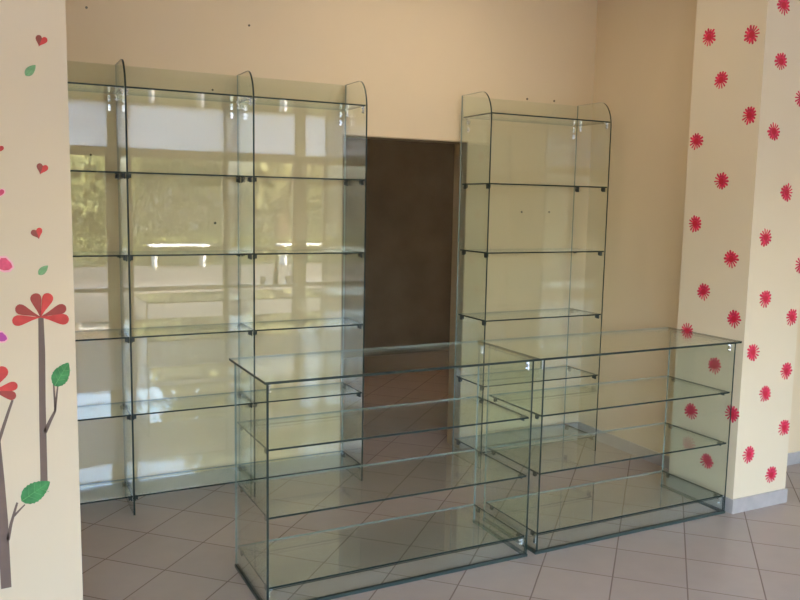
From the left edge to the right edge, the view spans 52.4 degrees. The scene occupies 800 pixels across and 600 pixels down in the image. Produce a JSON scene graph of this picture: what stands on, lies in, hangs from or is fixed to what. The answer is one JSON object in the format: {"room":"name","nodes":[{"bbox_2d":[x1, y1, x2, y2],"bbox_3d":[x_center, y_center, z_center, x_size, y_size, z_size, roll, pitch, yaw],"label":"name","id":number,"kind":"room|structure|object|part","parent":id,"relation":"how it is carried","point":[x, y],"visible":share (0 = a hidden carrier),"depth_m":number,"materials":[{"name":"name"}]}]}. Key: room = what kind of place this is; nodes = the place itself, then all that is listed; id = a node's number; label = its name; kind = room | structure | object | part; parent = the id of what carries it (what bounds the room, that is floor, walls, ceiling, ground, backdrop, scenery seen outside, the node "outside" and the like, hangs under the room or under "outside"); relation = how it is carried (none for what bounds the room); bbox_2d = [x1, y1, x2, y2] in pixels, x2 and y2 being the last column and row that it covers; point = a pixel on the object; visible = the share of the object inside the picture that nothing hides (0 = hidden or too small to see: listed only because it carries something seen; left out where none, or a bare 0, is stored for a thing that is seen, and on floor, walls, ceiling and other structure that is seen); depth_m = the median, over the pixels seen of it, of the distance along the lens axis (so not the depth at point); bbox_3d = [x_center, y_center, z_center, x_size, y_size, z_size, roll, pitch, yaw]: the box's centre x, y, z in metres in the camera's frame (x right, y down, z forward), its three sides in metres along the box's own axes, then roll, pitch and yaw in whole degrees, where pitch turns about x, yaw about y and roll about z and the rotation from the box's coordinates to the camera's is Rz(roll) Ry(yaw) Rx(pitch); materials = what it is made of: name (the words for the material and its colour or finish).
{"room":"empty retail shop","nodes":[
{"label":"empty retail shop","id":0,"kind":"room"},
{"bbox_2d":[0,0,82,599],"bbox_3d":[-1.357,-0.310,2.699,0.454,3.050,0.445,-2,8,-27],"label":"column","id":1,"kind":"structure","parent":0,"point":[45,540],"depth_m":2.58,"materials":[{"name":"paint"}]},
{"bbox_2d":[0,188,4,196],"bbox_3d":[-1.236,-0.329,2.506,0.034,0.036,0.001,-2,8,-27],"label":"sticker","id":2,"kind":"object","parent":1,"relation":"attached to","point":[2,191],"visible":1,"depth_m":2.51,"materials":[{"name":"pink"}]},
{"bbox_2d":[0,331,7,342],"bbox_3d":[-1.267,0.116,2.547,0.071,0.040,0.001,-2,8,-27],"label":"sticker","id":3,"kind":"object","parent":1,"relation":"attached to","point":[3,337],"visible":1,"depth_m":2.56,"materials":[{"name":"pink"}]},
{"bbox_2d":[0,256,13,271],"bbox_3d":[-1.253,-0.111,2.525,0.098,0.052,0.001,-2,8,-27],"label":"sticker","id":4,"kind":"object","parent":1,"relation":"attached to","point":[6,265],"visible":1,"depth_m":2.54,"materials":[{"name":"pink"}]},
{"bbox_2d":[0,366,49,588],"bbox_3d":[-1.250,0.572,2.614,0.226,0.739,0.004,-2,8,-27],"label":"sticker","id":5,"kind":"object","parent":1,"relation":"attached to","point":[33,492],"visible":1,"depth_m":2.63,"materials":[{"name":"green"}]},
{"bbox_3d":[-1.280,0.692,2.616,0.035,0.499,0.001,-2,8,-27],"label":"stem","id":6,"kind":"part","parent":5,"relation":"part of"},
{"bbox_2d":[25,65,35,75],"bbox_3d":[-1.141,-0.708,2.505,0.032,0.036,0.001,-2,8,-27],"label":"sticker","id":7,"kind":"object","parent":1,"relation":"attached to","point":[29,71],"visible":1,"depth_m":2.50,"materials":[{"name":"green paper"}]},
{"bbox_2d":[31,228,41,238],"bbox_3d":[-1.148,-0.211,2.566,0.034,0.036,0.001,-2,8,-27],"label":"sticker","id":8,"kind":"object","parent":1,"relation":"attached to","point":[36,233],"visible":1,"depth_m":2.57,"materials":[{"name":"red"}]},
{"bbox_2d":[12,293,69,480],"bbox_3d":[-1.153,0.287,2.627,0.168,0.622,0.004,-2,8,-27],"label":"sticker","id":9,"kind":"object","parent":1,"relation":"attached to","point":[60,376],"visible":1,"depth_m":2.62,"materials":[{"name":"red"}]},
{"bbox_3d":[-1.159,0.323,2.630,0.027,0.548,0.001,-2,8,-27],"label":"stem","id":10,"kind":"part","parent":9,"relation":"part of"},
{"bbox_2d":[36,35,46,45],"bbox_3d":[-1.108,-0.800,2.510,0.034,0.035,0.001,-2,8,-27],"label":"sticker","id":11,"kind":"object","parent":1,"relation":"attached to","point":[39,39],"visible":1,"depth_m":2.51,"materials":[{"name":"red"}]},
{"bbox_2d":[37,163,47,173],"bbox_3d":[-1.124,-0.412,2.553,0.033,0.035,0.001,-2,8,-27],"label":"sticker","id":12,"kind":"object","parent":1,"relation":"attached to","point":[40,167],"visible":1,"depth_m":2.55,"materials":[{"name":"red"}]},
{"bbox_2d":[38,265,47,274],"bbox_3d":[-1.137,-0.095,2.587,0.030,0.031,0.001,-2,8,-27],"label":"sticker","id":13,"kind":"object","parent":1,"relation":"attached to","point":[42,270],"visible":1,"depth_m":2.59,"materials":[{"name":"green plastic"}]},
{"bbox_2d":[65,0,597,487],"bbox_3d":[-1.003,-0.508,4.400,5.415,3.050,0.152,-2,8,-27],"label":"wall","id":14,"kind":"structure","parent":0,"point":[415,61],"depth_m":4.51,"materials":[{"name":"beige paint"}]},
{"bbox_2d":[80,422,577,501],"bbox_3d":[-1.086,0.981,4.467,5.215,0.075,0.010,-2,8,-27],"label":"baseboard","id":15,"kind":"structure","parent":14,"relation":"attached to","point":[105,491],"depth_m":4.58,"materials":[{"name":"grey tile"}]},
{"bbox_2d":[340,134,467,458],"bbox_3d":[-0.005,-0.001,4.979,0.832,1.942,0.149,-2,8,-27],"label":"trim","id":16,"kind":"structure","parent":14,"relation":"attached to","point":[464,155],"depth_m":5.13,"materials":[{"name":"beige"}]},
{"bbox_2d":[342,138,454,357],"bbox_3d":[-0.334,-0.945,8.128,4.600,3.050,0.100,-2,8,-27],"label":"door","id":17,"kind":"structure","parent":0,"point":[410,184],"depth_m":8.29,"materials":[{"name":"paint"}]},
{"bbox_2d":[80,350,799,599],"bbox_3d":[1.773,1.106,4.683,10.900,0.120,8.770,-2,8,-27],"label":"floor","id":18,"kind":"structure","parent":0,"point":[177,545],"depth_m":3.93,"materials":[{"name":"tile"}]},
{"bbox_2d":[68,59,367,514],"bbox_3d":[-1.083,-0.060,4.161,1.855,2.214,0.289,-2,8,-27],"label":"shelving unit","id":19,"kind":"object","parent":18,"relation":"on","point":[125,90],"visible":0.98,"depth_m":4.18,"materials":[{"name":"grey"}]},
{"bbox_3d":[-1.613,-0.996,3.763,0.601,0.008,0.273,-2,8,-27],"label":"shelf","id":20,"kind":"part","parent":19,"relation":"part of","materials":[{"name":"clear glass"}]},
{"bbox_3d":[-1.621,-0.605,3.810,0.601,0.008,0.273,-2,8,-27],"label":"shelf","id":21,"kind":"part","parent":19,"relation":"part of","materials":[{"name":"clear glass"}]},
{"bbox_3d":[-1.628,-0.216,3.857,0.601,0.008,0.273,-2,8,-27],"label":"shelf","id":22,"kind":"part","parent":19,"relation":"part of","materials":[{"name":"clear glass"}]},
{"bbox_3d":[-1.635,0.177,3.904,0.601,0.008,0.273,-2,8,-27],"label":"shelf","id":23,"kind":"part","parent":19,"relation":"part of","materials":[{"name":"clear glass"}]},
{"bbox_3d":[-1.643,0.559,3.950,0.601,0.008,0.273,-2,8,-27],"label":"shelf","id":24,"kind":"part","parent":19,"relation":"part of","materials":[{"name":"clear glass"}]},
{"bbox_3d":[-1.650,0.968,3.999,0.601,0.008,0.273,-2,8,-27],"label":"shelf","id":25,"kind":"part","parent":19,"relation":"part of","materials":[{"name":"clear glass"}]},
{"bbox_3d":[-1.361,-0.048,4.021,0.009,2.214,0.289,-2,8,-27],"label":"panel","id":26,"kind":"part","parent":19,"relation":"part of","materials":[{"name":"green glass"}]},
{"bbox_3d":[-1.067,-1.019,4.039,0.602,0.008,0.273,-2,8,-27],"label":"shelf","id":27,"kind":"part","parent":19,"relation":"part of","materials":[{"name":"clear glass"}]},
{"bbox_3d":[-1.082,-0.239,4.133,0.602,0.008,0.273,-2,8,-27],"label":"shelf","id":28,"kind":"part","parent":19,"relation":"part of","materials":[{"name":"clear glass"}]},
{"bbox_3d":[-1.089,0.154,4.180,0.602,0.008,0.273,-2,8,-27],"label":"shelf","id":29,"kind":"part","parent":19,"relation":"part of","materials":[{"name":"clear glass"}]},
{"bbox_3d":[-1.096,0.536,4.226,0.602,0.008,0.273,-2,8,-27],"label":"shelf","id":30,"kind":"part","parent":19,"relation":"part of","materials":[{"name":"clear glass"}]},
{"bbox_3d":[-1.075,-0.628,4.086,0.602,0.008,0.273,-2,8,-27],"label":"shelf","id":31,"kind":"part","parent":19,"relation":"part of","materials":[{"name":"clear glass"}]},
{"bbox_3d":[-1.104,0.945,4.276,0.602,0.008,0.273,-2,8,-27],"label":"shelf","id":32,"kind":"part","parent":19,"relation":"part of","materials":[{"name":"clear glass"}]},
{"bbox_3d":[-0.814,-0.071,4.297,0.009,2.214,0.289,-2,8,-27],"label":"panel","id":33,"kind":"part","parent":19,"relation":"part of","materials":[{"name":"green glass"}]},
{"bbox_3d":[-0.553,0.921,4.554,0.610,0.008,0.273,-2,8,-27],"label":"shelf","id":34,"kind":"part","parent":19,"relation":"part of","materials":[{"name":"clear glass"}]},
{"bbox_3d":[-0.546,0.512,4.504,0.610,0.008,0.273,-2,8,-27],"label":"shelf","id":35,"kind":"part","parent":19,"relation":"part of","materials":[{"name":"clear glass"}]},
{"bbox_3d":[-0.539,0.131,4.458,0.610,0.008,0.273,-2,8,-27],"label":"shelf","id":36,"kind":"part","parent":19,"relation":"part of","materials":[{"name":"clear glass"}]},
{"bbox_3d":[-0.531,-0.262,4.411,0.610,0.008,0.273,-2,8,-27],"label":"shelf","id":37,"kind":"part","parent":19,"relation":"part of","materials":[{"name":"clear glass"}]},
{"bbox_3d":[-0.517,-1.042,4.317,0.610,0.008,0.273,-2,8,-27],"label":"shelf","id":38,"kind":"part","parent":19,"relation":"part of","materials":[{"name":"clear glass"}]},
{"bbox_3d":[-0.524,-0.651,4.364,0.610,0.008,0.273,-2,8,-27],"label":"shelf","id":39,"kind":"part","parent":19,"relation":"part of","materials":[{"name":"clear glass"}]},
{"bbox_3d":[-0.260,-0.095,4.577,0.009,2.214,0.289,-2,8,-27],"label":"panel","id":40,"kind":"part","parent":19,"relation":"part of","materials":[{"name":"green glass"}]},
{"bbox_2d":[229,340,539,599],"bbox_3d":[-0.065,0.697,3.534,1.237,0.900,0.500,-2,8,-27],"label":"display case","id":41,"kind":"object","parent":18,"relation":"on","point":[521,554],"depth_m":3.46,"materials":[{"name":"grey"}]},
{"bbox_3d":[-0.595,0.722,3.237,0.009,0.877,0.437,-2,8,-27],"label":"panel","id":42,"kind":"part","parent":41,"relation":"part of","materials":[{"name":"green glass"}]},
{"bbox_2d":[238,504,523,589],"bbox_3d":[-0.069,1.055,3.552,1.186,0.008,0.423,-2,8,-27],"label":"shelf","id":43,"kind":"object","parent":41,"relation":"attached to","point":[266,586],"depth_m":3.49,"materials":[{"name":"clear glass"}]},
{"bbox_2d":[237,449,526,519],"bbox_3d":[-0.064,0.779,3.519,1.186,0.008,0.423,-2,8,-27],"label":"shelf","id":44,"kind":"object","parent":41,"relation":"attached to","point":[266,516],"depth_m":3.49,"materials":[{"name":"clear glass"}]},
{"bbox_2d":[237,396,528,450],"bbox_3d":[-0.059,0.516,3.487,1.186,0.008,0.423,-2,8,-27],"label":"shelf","id":45,"kind":"object","parent":41,"relation":"attached to","point":[522,417],"depth_m":3.46,"materials":[{"name":"clear glass"}]},
{"bbox_2d":[229,340,539,384],"bbox_3d":[-0.056,0.255,3.480,1.237,0.010,0.500,-2,8,-27],"label":"countertop","id":46,"kind":"structure","parent":41,"relation":"on","point":[532,359],"depth_m":3.45,"materials":[{"name":"clear glass"}]},
{"bbox_3d":[0.028,1.121,3.366,1.186,0.073,0.008,-2,8,-27],"label":"kick panel","id":47,"kind":"part","parent":41,"relation":"part of","materials":[{"name":"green glass"}]},
{"bbox_3d":[0.473,0.677,3.777,0.009,0.877,0.437,-2,8,-27],"label":"panel","id":48,"kind":"part","parent":41,"relation":"part of","materials":[{"name":"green glass"}]},
{"bbox_2d":[452,92,611,468],"bbox_3d":[0.815,-0.125,5.040,0.880,2.204,0.325,-2,8,-27],"label":"shelving unit","id":49,"kind":"object","parent":18,"relation":"on","point":[491,116],"visible":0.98,"depth_m":4.97,"materials":[{"name":"grey"}]},
{"bbox_3d":[0.426,-0.109,4.844,0.009,2.204,0.325,-2,8,-27],"label":"panel","id":50,"kind":"part","parent":49,"relation":"part of","materials":[{"name":"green glass"}]},
{"bbox_3d":[0.798,0.874,5.156,0.860,0.008,0.309,-2,8,-27],"label":"shelf","id":51,"kind":"part","parent":49,"relation":"part of","materials":[{"name":"clear glass"}]},
{"bbox_3d":[0.806,0.477,5.109,0.860,0.008,0.309,-2,8,-27],"label":"shelf","id":52,"kind":"part","parent":49,"relation":"part of","materials":[{"name":"clear glass"}]},
{"bbox_3d":[0.813,0.090,5.062,0.860,0.008,0.309,-2,8,-27],"label":"shelf","id":53,"kind":"part","parent":49,"relation":"part of","materials":[{"name":"clear glass"}]},
{"bbox_3d":[0.820,-0.304,5.014,0.860,0.008,0.309,-2,8,-27],"label":"shelf","id":54,"kind":"part","parent":49,"relation":"part of","materials":[{"name":"clear glass"}]},
{"bbox_3d":[0.828,-0.698,4.967,0.860,0.008,0.309,-2,8,-27],"label":"shelf","id":55,"kind":"part","parent":49,"relation":"part of","materials":[{"name":"clear glass"}]},
{"bbox_3d":[0.835,-1.091,4.920,0.860,0.008,0.309,-2,8,-27],"label":"shelf","id":56,"kind":"part","parent":49,"relation":"part of","materials":[{"name":"clear glass"}]},
{"bbox_3d":[1.203,-0.142,5.237,0.009,2.204,0.325,-2,8,-27],"label":"panel","id":57,"kind":"part","parent":49,"relation":"part of","materials":[{"name":"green glass"}]},
{"bbox_2d":[478,327,741,554],"bbox_3d":[1.048,0.650,4.095,1.252,0.900,0.500,-2,8,-27],"label":"display case","id":58,"kind":"object","parent":18,"relation":"on","point":[718,511],"depth_m":4.02,"materials":[{"name":"grey"}]},
{"bbox_3d":[0.525,0.675,3.803,0.009,0.877,0.437,-2,8,-27],"label":"panel","id":59,"kind":"part","parent":58,"relation":"part of","materials":[{"name":"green glass"}]},
{"bbox_2d":[486,470,722,533],"bbox_3d":[1.046,1.008,4.116,1.175,0.008,0.423,-2,8,-27],"label":"shelf","id":60,"kind":"object","parent":58,"relation":"attached to","point":[715,496],"depth_m":4.06,"materials":[{"name":"clear glass"}]},
{"bbox_2d":[488,422,725,474],"bbox_3d":[1.052,0.732,4.083,1.175,0.008,0.423,-2,8,-27],"label":"shelf","id":61,"kind":"object","parent":58,"relation":"attached to","point":[719,443],"depth_m":4.06,"materials":[{"name":"clear glass"}]},
{"bbox_2d":[489,375,729,416],"bbox_3d":[1.056,0.469,4.051,1.175,0.008,0.423,-2,8,-27],"label":"shelf","id":62,"kind":"object","parent":58,"relation":"attached to","point":[723,392],"depth_m":4.02,"materials":[{"name":"clear glass"}]},
{"bbox_2d":[478,327,741,360],"bbox_3d":[1.056,0.208,4.042,1.252,0.010,0.500,-2,8,-27],"label":"countertop","id":63,"kind":"structure","parent":58,"relation":"on","point":[734,341],"depth_m":4.05,"materials":[{"name":"clear glass"}]},
{"bbox_3d":[1.143,1.074,3.929,1.175,0.073,0.008,-2,8,-27],"label":"kick panel","id":64,"kind":"part","parent":58,"relation":"part of","materials":[{"name":"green glass"}]},
{"bbox_3d":[1.583,0.630,4.338,0.009,0.877,0.437,-2,8,-27],"label":"panel","id":65,"kind":"part","parent":58,"relation":"part of","materials":[{"name":"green glass"}]},
{"bbox_2d":[578,0,696,456],"bbox_3d":[1.597,-0.536,5.038,0.200,3.050,1.076,-2,8,-27],"label":"wall","id":66,"kind":"structure","parent":0,"point":[644,49],"depth_m":5.06,"materials":[{"name":"beige paint"}]},
{"bbox_2d":[578,422,669,468],"bbox_3d":[1.478,0.945,5.164,0.010,0.075,1.066,-2,8,-27],"label":"baseboard","id":67,"kind":"structure","parent":66,"relation":"attached to","point":[637,450],"depth_m":5.21,"materials":[{"name":"grey tile"}]},
{"bbox_2d":[669,0,799,498],"bbox_3d":[1.822,-0.444,4.305,0.397,3.050,0.445,-2,8,-27],"label":"wall pillar","id":68,"kind":"structure","parent":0,"point":[733,217],"depth_m":4.18,"materials":[{"name":"paint"}]},
{"bbox_2d":[681,323,692,338],"bbox_3d":[1.563,0.169,4.426,0.002,0.090,0.089,-2,8,-27],"label":"sticker","id":69,"kind":"object","parent":68,"relation":"attached to","point":[687,329],"visible":0.95,"depth_m":4.42,"materials":[{"name":"red"}]},
{"bbox_2d":[684,403,697,419],"bbox_3d":[1.584,0.606,4.421,0.002,0.091,0.095,-2,8,-27],"label":"sticker","id":70,"kind":"object","parent":68,"relation":"attached to","point":[690,409],"visible":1,"depth_m":4.42,"materials":[{"name":"red paper"}]},
{"bbox_2d":[689,215,700,231],"bbox_3d":[1.579,-0.408,4.347,0.002,0.093,0.088,-2,8,-27],"label":"sticker","id":71,"kind":"object","parent":68,"relation":"attached to","point":[695,221],"visible":1,"depth_m":4.34,"materials":[{"name":"red"}]},
{"bbox_2d":[690,133,702,149],"bbox_3d":[1.576,-0.843,4.316,0.002,0.089,0.094,-2,8,-27],"label":"sticker","id":72,"kind":"object","parent":68,"relation":"attached to","point":[696,140],"visible":1,"depth_m":4.32,"materials":[{"name":"red"}]},
{"bbox_2d":[697,283,709,300],"bbox_3d":[1.612,-0.043,4.312,0.002,0.094,0.088,-2,8,-27],"label":"sticker","id":73,"kind":"object","parent":68,"relation":"attached to","point":[703,290],"visible":1,"depth_m":4.31,"materials":[{"name":"red"}]},
{"bbox_2d":[700,453,713,468],"bbox_3d":[1.638,0.860,4.336,0.002,0.083,0.092,-2,8,-27],"label":"sticker","id":74,"kind":"object","parent":68,"relation":"attached to","point":[706,458],"visible":1,"depth_m":4.33,"materials":[{"name":"red"}]},
{"bbox_2d":[703,28,715,45],"bbox_3d":[1.605,-1.364,4.215,0.002,0.094,0.087,-2,8,-27],"label":"sticker","id":75,"kind":"object","parent":68,"relation":"attached to","point":[709,36],"visible":1,"depth_m":4.21,"materials":[{"name":"red paper"}]},
{"bbox_2d":[708,358,720,374],"bbox_3d":[1.652,0.346,4.264,0.002,0.092,0.086,-2,8,-27],"label":"sticker","id":76,"kind":"object","parent":68,"relation":"attached to","point":[714,364],"visible":1,"depth_m":4.26,"materials":[{"name":"red"}]},
{"bbox_2d":[714,71,727,88],"bbox_3d":[1.644,-1.126,4.158,0.002,0.088,0.087,-2,8,-27],"label":"sticker","id":77,"kind":"object","parent":68,"relation":"attached to","point":[721,78],"visible":1,"depth_m":4.16,"materials":[{"name":"red"}]},
{"bbox_2d":[714,172,728,188],"bbox_3d":[1.654,-0.612,4.181,0.002,0.090,0.095,-2,8,-27],"label":"sticker","id":78,"kind":"object","parent":68,"relation":"attached to","point":[722,181],"visible":1,"depth_m":4.17,"materials":[{"name":"red"}]},
{"bbox_2d":[665,472,787,513],"bbox_3d":[1.794,1.033,4.483,0.417,0.075,0.465,-2,8,-27],"label":"baseboard","id":79,"kind":"structure","parent":68,"relation":"attached to","point":[747,503],"depth_m":4.31,"materials":[{"name":"grey tile"}]},
{"bbox_2d":[724,250,738,267],"bbox_3d":[1.690,-0.208,4.144,0.002,0.095,0.097,-2,8,-27],"label":"sticker","id":80,"kind":"object","parent":68,"relation":"attached to","point":[730,257],"visible":1,"depth_m":4.14,"materials":[{"name":"red"}]},
{"bbox_2d":[725,405,738,422],"bbox_3d":[1.707,0.586,4.176,0.002,0.091,0.093,-2,8,-27],"label":"sticker","id":81,"kind":"object","parent":68,"relation":"attached to","point":[734,413],"visible":0.91,"depth_m":4.17,"materials":[{"name":"red paper"}]},
{"bbox_2d":[727,310,740,327],"bbox_3d":[1.704,0.097,4.141,0.002,0.095,0.090,-2,8,-27],"label":"sticker","id":82,"kind":"object","parent":68,"relation":"attached to","point":[733,317],"visible":1,"depth_m":4.14,"materials":[{"name":"red"}]},
{"bbox_2d":[742,446,754,463],"bbox_3d":[1.805,0.802,4.206,0.090,0.095,0.002,-2,8,-27],"label":"sticker","id":83,"kind":"object","parent":68,"relation":"attached to","point":[749,452],"visible":1,"depth_m":4.21,"materials":[{"name":"red paint"}]},
{"bbox_2d":[742,106,755,124],"bbox_3d":[1.726,-0.911,4.014,0.002,0.090,0.086,-2,8,-27],"label":"sticker","id":84,"kind":"object","parent":68,"relation":"attached to","point":[750,113],"visible":1,"depth_m":4.01,"materials":[{"name":"red"}]},
{"bbox_2d":[744,25,759,43],"bbox_3d":[1.725,-1.302,3.982,0.002,0.097,0.093,-2,8,-27],"label":"sticker","id":85,"kind":"object","parent":68,"relation":"attached to","point":[750,35],"visible":1,"depth_m":3.98,"materials":[{"name":"red paper"}]},
{"bbox_2d":[747,344,759,360],"bbox_3d":[1.798,0.268,4.133,0.094,0.090,0.002,-2,8,-27],"label":"sticker","id":86,"kind":"object","parent":68,"relation":"attached to","point":[751,354],"visible":1,"depth_m":4.13,"materials":[{"name":"red"}]},
{"bbox_2d":[759,291,770,307],"bbox_3d":[1.856,-0.004,4.127,0.088,0.090,0.002,-2,8,-27],"label":"sticker","id":87,"kind":"object","parent":68,"relation":"attached to","point":[765,295],"visible":1,"depth_m":4.13,"materials":[{"name":"red"}]},
{"bbox_2d":[759,386,770,401],"bbox_3d":[1.892,0.486,4.209,0.090,0.086,0.002,-2,8,-27],"label":"sticker","id":88,"kind":"object","parent":68,"relation":"attached to","point":[765,393],"visible":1,"depth_m":4.21,"materials":[{"name":"red paper"}]},
{"bbox_2d":[759,228,771,246],"bbox_3d":[1.835,-0.312,4.076,0.088,0.093,0.002,-2,8,-27],"label":"sticker","id":89,"kind":"object","parent":68,"relation":"attached to","point":[765,238],"visible":1,"depth_m":4.08,"materials":[{"name":"red"}]},
{"bbox_2d":[765,466,776,482],"bbox_3d":[1.968,0.926,4.305,0.091,0.091,0.002,-2,8,-27],"label":"sticker","id":90,"kind":"object","parent":68,"relation":"attached to","point":[771,471],"visible":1,"depth_m":4.30,"materials":[{"name":"red"}]},
{"bbox_2d":[767,122,779,140],"bbox_3d":[1.848,-0.834,4.015,0.093,0.088,0.002,-2,8,-27],"label":"sticker","id":91,"kind":"object","parent":68,"relation":"attached to","point":[773,132],"visible":1,"depth_m":4.01,"materials":[{"name":"red plastic"}]},
{"bbox_2d":[774,53,786,69],"bbox_3d":[1.867,-1.171,3.981,0.090,0.085,0.002,-2,8,-27],"label":"sticker","id":92,"kind":"object","parent":68,"relation":"attached to","point":[780,58],"visible":1,"depth_m":3.98,"materials":[{"name":"red"}]},
{"bbox_2d":[777,0,789,14],"bbox_3d":[1.863,-1.429,3.945,0.094,0.088,0.002,-2,8,-27],"label":"sticker","id":93,"kind":"object","parent":68,"relation":"attached to","point":[783,4],"visible":1,"depth_m":3.94,"materials":[{"name":"red"}]},
{"bbox_2d":[778,420,789,435],"bbox_3d":[2.038,0.677,4.308,0.087,0.087,0.002,-2,8,-27],"label":"sticker","id":94,"kind":"object","parent":68,"relation":"attached to","point":[784,427],"visible":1,"depth_m":4.31,"materials":[{"name":"red paint"}]},
{"bbox_2d":[780,362,791,379],"bbox_3d":[2.030,0.372,4.264,0.094,0.093,0.002,-2,8,-27],"label":"sticker","id":95,"kind":"object","parent":68,"relation":"attached to","point":[786,369],"visible":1,"depth_m":4.26,"materials":[{"name":"red"}]},
{"bbox_2d":[780,183,792,201],"bbox_3d":[1.955,-0.545,4.107,0.091,0.094,0.002,-2,8,-27],"label":"sticker","id":96,"kind":"object","parent":68,"relation":"attached to","point":[785,191],"visible":1,"depth_m":4.11,"materials":[{"name":"red plastic"}]},
{"bbox_2d":[786,309,796,325],"bbox_3d":[2.043,0.092,4.235,0.086,0.092,0.002,-2,8,-27],"label":"sticker","id":97,"kind":"object","parent":68,"relation":"attached to","point":[792,317],"visible":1,"depth_m":4.23,"materials":[{"name":"red"}]},
{"bbox_2d":[795,91,799,106],"bbox_3d":[2.015,-1.013,4.077,0.095,0.087,0.002,-2,8,-27],"label":"sticker","id":98,"kind":"object","parent":68,"relation":"attached to","point":[798,102],"visible":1,"depth_m":4.07,"materials":[{"name":"red"}]},
{"bbox_2d":[795,258,799,273],"bbox_3d":[2.084,-0.184,4.220,0.089,0.095,0.002,-2,8,-27],"label":"sticker","id":99,"kind":"object","parent":68,"relation":"attached to","point":[798,267],"visible":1,"depth_m":4.21,"materials":[{"name":"red"}]},
{"bbox_2d":[788,304,799,452],"bbox_3d":[4.146,-0.582,5.816,5.120,3.050,0.200,-2,8,-27],"label":"wall","id":100,"kind":"structure","parent":0,"point":[794,434],"depth_m":4.99,"materials":[{"name":"beige paint"}]},
{"bbox_2d":[787,451,799,464],"bbox_3d":[4.170,0.906,5.903,5.110,0.075,0.010,-2,8,-27],"label":"baseboard","id":101,"kind":"structure","parent":100,"relation":"attached to","point":[793,457],"depth_m":5.02,"materials":[{"name":"grey tile"}]}
]}

